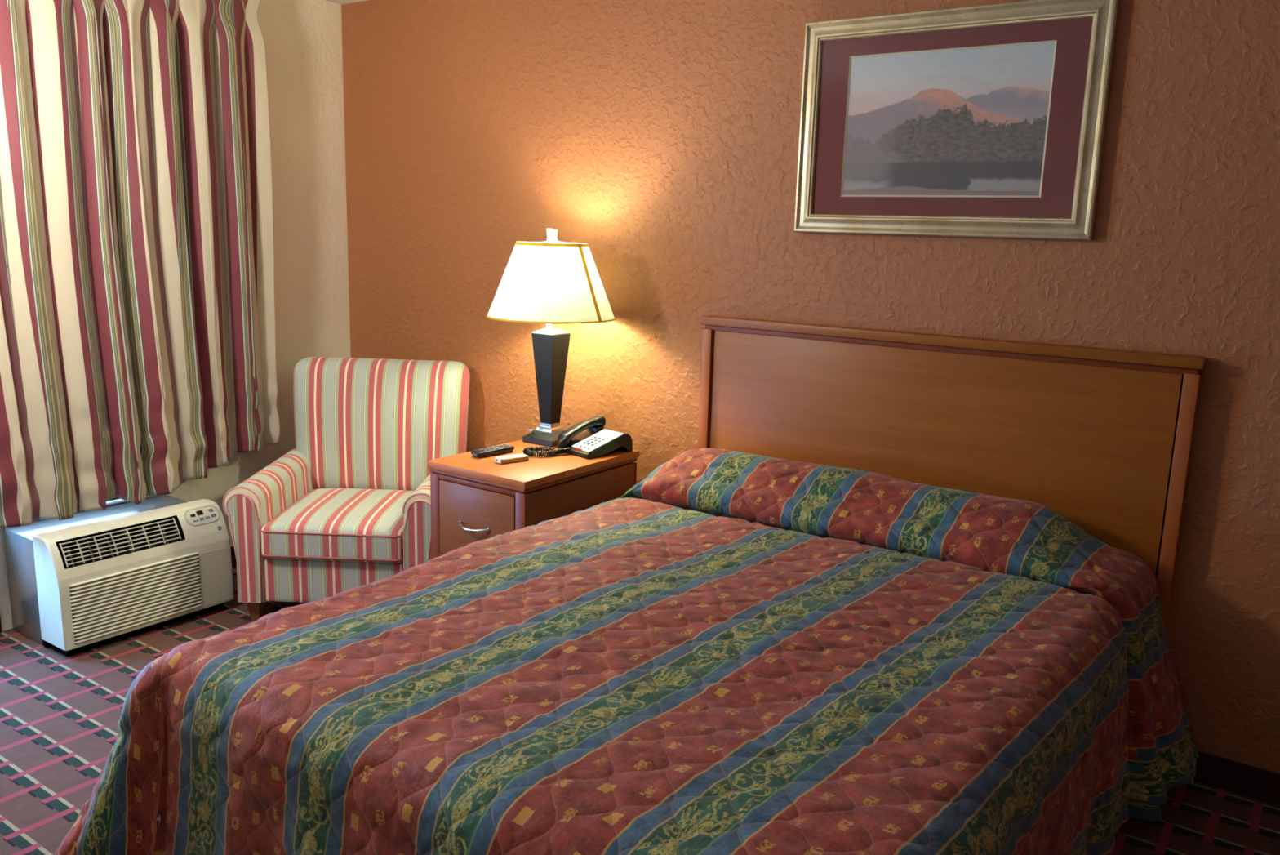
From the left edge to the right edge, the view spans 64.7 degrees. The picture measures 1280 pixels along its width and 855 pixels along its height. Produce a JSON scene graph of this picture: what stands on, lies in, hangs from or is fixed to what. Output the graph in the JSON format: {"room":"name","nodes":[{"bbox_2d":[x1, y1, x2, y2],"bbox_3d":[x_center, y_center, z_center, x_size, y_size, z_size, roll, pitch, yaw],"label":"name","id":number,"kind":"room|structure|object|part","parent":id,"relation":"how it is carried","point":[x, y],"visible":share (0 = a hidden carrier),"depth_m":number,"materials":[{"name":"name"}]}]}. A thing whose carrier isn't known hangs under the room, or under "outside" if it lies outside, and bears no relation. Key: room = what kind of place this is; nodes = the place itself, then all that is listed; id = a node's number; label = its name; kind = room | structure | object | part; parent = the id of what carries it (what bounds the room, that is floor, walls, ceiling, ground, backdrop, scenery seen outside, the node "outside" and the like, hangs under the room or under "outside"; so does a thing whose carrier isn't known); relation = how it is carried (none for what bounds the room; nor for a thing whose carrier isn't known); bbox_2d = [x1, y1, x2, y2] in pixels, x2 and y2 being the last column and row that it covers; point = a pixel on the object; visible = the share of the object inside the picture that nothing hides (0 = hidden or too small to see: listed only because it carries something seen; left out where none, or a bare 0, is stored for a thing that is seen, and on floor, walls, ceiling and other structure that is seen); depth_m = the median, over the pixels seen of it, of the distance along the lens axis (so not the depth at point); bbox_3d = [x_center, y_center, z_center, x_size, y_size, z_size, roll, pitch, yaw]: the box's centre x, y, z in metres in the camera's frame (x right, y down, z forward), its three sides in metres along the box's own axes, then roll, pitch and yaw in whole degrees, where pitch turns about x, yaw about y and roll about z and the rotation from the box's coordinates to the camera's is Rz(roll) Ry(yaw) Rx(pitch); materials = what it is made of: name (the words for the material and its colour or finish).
{"room":"hotel room","nodes":[
{"label":"hotel room","id":0,"kind":"room"},
{"bbox_2d":[0,0,351,631],"bbox_3d":[-2.985,-0.314,2.627,0.120,2.461,5.400,9,13,34],"label":"wall","id":1,"kind":"structure","parent":0,"point":[303,38],"depth_m":4.50,"materials":[{"name":"beige paint"}]},
{"bbox_2d":[0,546,236,632],"bbox_3d":[-2.968,0.857,2.813,0.012,0.095,5.387,9,13,34],"label":"baseboard","id":2,"kind":"structure","parent":1,"relation":"attached to","point":[233,552],"depth_m":4.44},
{"bbox_2d":[106,495,151,505],"bbox_3d":[-2.354,-0.515,3.445,0.112,1.782,1.300,9,13,34],"label":"window","id":3,"kind":"structure","parent":1,"relation":"in","point":[117,500],"depth_m":3.98,"materials":[{"name":"white paint"}]},
{"bbox_3d":[-2.351,-1.580,3.038,0.110,0.030,2.650,9,13,34],"label":"rail","id":4,"kind":"object","parent":1,"relation":"attached to","visible":0},
{"bbox_2d":[0,0,279,527],"bbox_3d":[-1.919,-0.688,3.747,0.199,1.960,1.279,9,13,33],"label":"curtain","id":5,"kind":"object","parent":4,"relation":"hanging from","point":[138,353],"visible":1,"depth_m":3.76,"materials":[{"name":"fabric"}]},
{"bbox_2d":[322,0,368,4],"bbox_3d":[-0.748,-1.208,0.859,5.520,0.100,5.600,9,13,34],"label":"ceiling","id":6,"kind":"structure","parent":0,"point":[337,2],"depth_m":4.46,"materials":[{"name":"white paint"}]},
{"bbox_2d":[0,566,1279,854],"bbox_3d":[-0.820,1.304,1.352,5.520,0.100,5.600,9,13,34],"label":"floor","id":7,"kind":"structure","parent":0,"point":[60,713],"depth_m":2.88,"materials":[{"name":"carpet"}]},
{"bbox_2d":[3,494,233,656],"bbox_3d":[-1.950,0.524,3.807,0.437,0.422,0.644,9,13,34],"label":"air conditioner","id":8,"kind":"object","parent":7,"relation":"on","point":[90,579],"visible":1,"depth_m":3.65,"materials":[{"name":"paint"}]},
{"bbox_2d":[58,517,181,566],"bbox_3d":[-1.858,0.409,3.627,0.053,0.080,0.415,9,13,34],"label":"vent grille","id":9,"kind":"object","parent":8,"relation":"attached to","point":[108,552],"depth_m":3.63,"materials":[{"name":"white plastic"}]},
{"bbox_3d":[-1.681,0.338,3.877,0.040,0.051,0.132,9,13,34],"label":"control panel","id":10,"kind":"part","parent":8,"relation":"part of","materials":[{"name":"grey plastic"}]},
{"bbox_2d":[222,356,470,620],"bbox_3d":[-1.134,0.229,4.093,0.818,0.937,0.763,2,11,2],"label":"armchair","id":11,"kind":"object","parent":7,"relation":"on","point":[348,506],"visible":0.8,"depth_m":4.18,"materials":[{"name":"fabric"}]},
{"bbox_3d":[-1.480,0.452,3.788,0.115,0.422,0.022,2,11,2],"label":"arm panel","id":12,"kind":"part","parent":11,"relation":"part of","materials":[{"name":"fabric"}]},
{"bbox_3d":[-1.474,0.693,3.878,0.052,0.090,0.052,2,11,2],"label":"leg","id":13,"kind":"part","parent":11,"relation":"part of","materials":[{"name":"brown wood"}]},
{"bbox_3d":[-1.474,0.368,4.108,0.142,0.467,0.654,2,11,2],"label":"armrest","id":14,"kind":"part","parent":11,"relation":"part of","materials":[{"name":"fabric"}]},
{"bbox_3d":[-1.144,0.528,4.100,0.550,0.174,0.600,2,11,2],"label":"seat","id":15,"kind":"part","parent":11,"relation":"part of","materials":[{"name":"fabric"}]},
{"bbox_2d":[260,487,414,563],"bbox_3d":[-1.141,0.370,4.037,0.536,0.158,0.590,2,11,2],"label":"seat cushion","id":16,"kind":"object","parent":11,"relation":"on","point":[306,525],"depth_m":3.77,"materials":[{"name":"fabric"}]},
{"bbox_3d":[-1.108,-0.004,4.331,0.747,0.570,0.206,2,11,2],"label":"backrest","id":17,"kind":"part","parent":11,"relation":"part of","materials":[{"name":"fabric"}]},
{"bbox_3d":[-0.805,0.391,4.091,0.142,0.467,0.654,2,11,2],"label":"armrest","id":18,"kind":"part","parent":11,"relation":"part of","materials":[{"name":"fabric"}]},
{"bbox_3d":[-0.820,0.474,3.771,0.115,0.422,0.022,2,11,2],"label":"arm panel","id":19,"kind":"part","parent":11,"relation":"part of","materials":[{"name":"fabric"}]},
{"bbox_2d":[426,439,639,558],"bbox_3d":[-0.385,0.451,3.657,0.447,0.712,0.662,9,13,34],"label":"nightstand","id":20,"kind":"object","parent":7,"relation":"on","point":[473,499],"visible":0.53,"depth_m":3.42,"materials":[{"name":"brown wood"}]},
{"bbox_3d":[-0.565,0.336,3.377,0.146,0.021,0.036,9,13,34],"label":"handle","id":21,"kind":"part","parent":20,"relation":"part of","materials":[{"name":"silver metal"}]},
{"bbox_3d":[-0.546,0.329,3.394,0.347,0.261,0.018,9,13,34],"label":"drawer","id":22,"kind":"part","parent":20,"relation":"part of","materials":[{"name":"brown wood"}]},
{"bbox_2d":[471,444,514,457],"bbox_3d":[-0.524,0.084,3.593,0.049,0.024,0.166,11,15,40],"label":"remote control","id":23,"kind":"object","parent":20,"relation":"on","point":[504,448],"visible":1,"depth_m":3.57,"materials":[{"name":"black plastic"}]},
{"bbox_2d":[494,453,528,463],"bbox_3d":[-0.443,0.108,3.494,0.113,0.018,0.044,-7,14,-37],"label":"clicker","id":24,"kind":"object","parent":20,"relation":"on","point":[517,457],"visible":1,"depth_m":3.48,"materials":[{"name":"white plastic"}]},
{"bbox_3d":[-0.442,0.100,3.493,0.107,0.001,0.039,-7,14,-37],"label":"plate","id":25,"kind":"part","parent":24,"relation":"part of","materials":[{"name":"white plastic"}]},
{"bbox_3d":[-0.367,0.132,3.607,0.439,0.014,0.626,9,13,34],"label":"moulding","id":26,"kind":"part","parent":20,"relation":"part of","materials":[{"name":"brown wood"}]},
{"bbox_2d":[486,228,615,447],"bbox_3d":[-0.331,-0.336,3.760,0.475,0.793,0.475,9,13,34],"label":"table lamp","id":27,"kind":"object","parent":20,"relation":"on","point":[549,282],"visible":0.98,"depth_m":3.59,"materials":[{"name":"fabric"}]},
{"bbox_3d":[-0.325,-0.541,3.719,0.472,0.272,0.472,9,13,34],"label":"lamp shade","id":28,"kind":"part","parent":27,"relation":"part of","materials":[{"name":"white fabric"}]},
{"bbox_3d":[-0.329,-0.410,3.745,0.475,0.006,0.475,9,13,34],"label":"trim","id":29,"kind":"part","parent":27,"relation":"part of","materials":[{"name":"gold metal"}]},
{"bbox_3d":[-0.322,-0.670,3.694,0.270,0.011,0.270,9,13,34],"label":"trim","id":30,"kind":"part","parent":27,"relation":"part of","materials":[{"name":"gold metal"}]},
{"bbox_2d":[523,414,632,458],"bbox_3d":[-0.230,0.034,3.650,0.365,0.117,0.216,-9,15,-43],"label":"telephone","id":31,"kind":"object","parent":20,"relation":"on","point":[597,441],"visible":1,"depth_m":3.65,"materials":[{"name":"black plastic"}]},
{"bbox_3d":[-0.341,0.077,3.616,0.150,0.037,0.125,-9,15,-43],"label":"coiled cord","id":32,"kind":"part","parent":31,"relation":"part of","materials":[{"name":"black plastic"}]},
{"bbox_2d":[341,0,1279,773],"bbox_3d":[0.813,-0.341,3.323,5.520,2.461,0.120,9,13,34],"label":"wall","id":33,"kind":"structure","parent":0,"point":[660,137],"depth_m":3.47,"materials":[{"name":"paint"}]},
{"bbox_2d":[697,315,1207,632],"bbox_3d":[0.860,0.303,3.282,1.584,1.216,0.062,9,13,34],"label":"headboard","id":34,"kind":"object","parent":33,"relation":"attached to","point":[1100,438],"visible":0.66,"depth_m":3.08,"materials":[{"name":"brown wood"}]},
{"bbox_3d":[0.235,0.222,3.720,0.038,1.172,0.050,9,13,34],"label":"post","id":35,"kind":"part","parent":34,"relation":"part of","materials":[{"name":"brown wood"}]},
{"bbox_3d":[0.877,-0.279,3.167,1.584,0.030,0.062,9,13,34],"label":"cap rail","id":36,"kind":"part","parent":34,"relation":"part of","materials":[{"name":"brown wood"}]},
{"bbox_3d":[1.486,0.427,2.855,0.038,1.172,0.050,9,13,34],"label":"post","id":37,"kind":"part","parent":34,"relation":"part of","materials":[{"name":"brown wood"}]},
{"bbox_2d":[793,0,1119,239],"bbox_3d":[0.908,-0.916,3.056,0.931,0.661,0.034,9,13,34],"label":"framed picture","id":38,"kind":"object","parent":33,"relation":"attached to","point":[987,120],"visible":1,"depth_m":3.02,"materials":[{"name":"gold metal"}]},
{"bbox_2d":[843,42,1054,195],"bbox_3d":[0.913,-0.918,3.058,0.612,0.420,0.001,9,13,34],"label":"print","id":39,"kind":"object","parent":38,"relation":"attached to","point":[971,122],"depth_m":3.04},
{"bbox_2d":[1190,750,1279,805],"bbox_3d":[0.750,0.833,3.493,5.300,0.090,0.012,9,13,34],"label":"baseboard","id":40,"kind":"structure","parent":33,"relation":"attached to","point":[1244,779],"depth_m":2.84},
{"bbox_3d":[0.228,0.754,2.543,1.380,0.580,1.840,9,13,34],"label":"bed","id":41,"kind":"object","parent":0,"visible":0},
{"bbox_2d":[54,447,1199,854],"bbox_3d":[0.138,0.660,2.441,1.977,0.783,2.254,9,13,34],"label":"bedspread","id":42,"kind":"object","parent":41,"relation":"on","point":[728,652],"visible":1,"depth_m":2.07,"materials":[{"name":"multicoloured fabric"}]}
]}

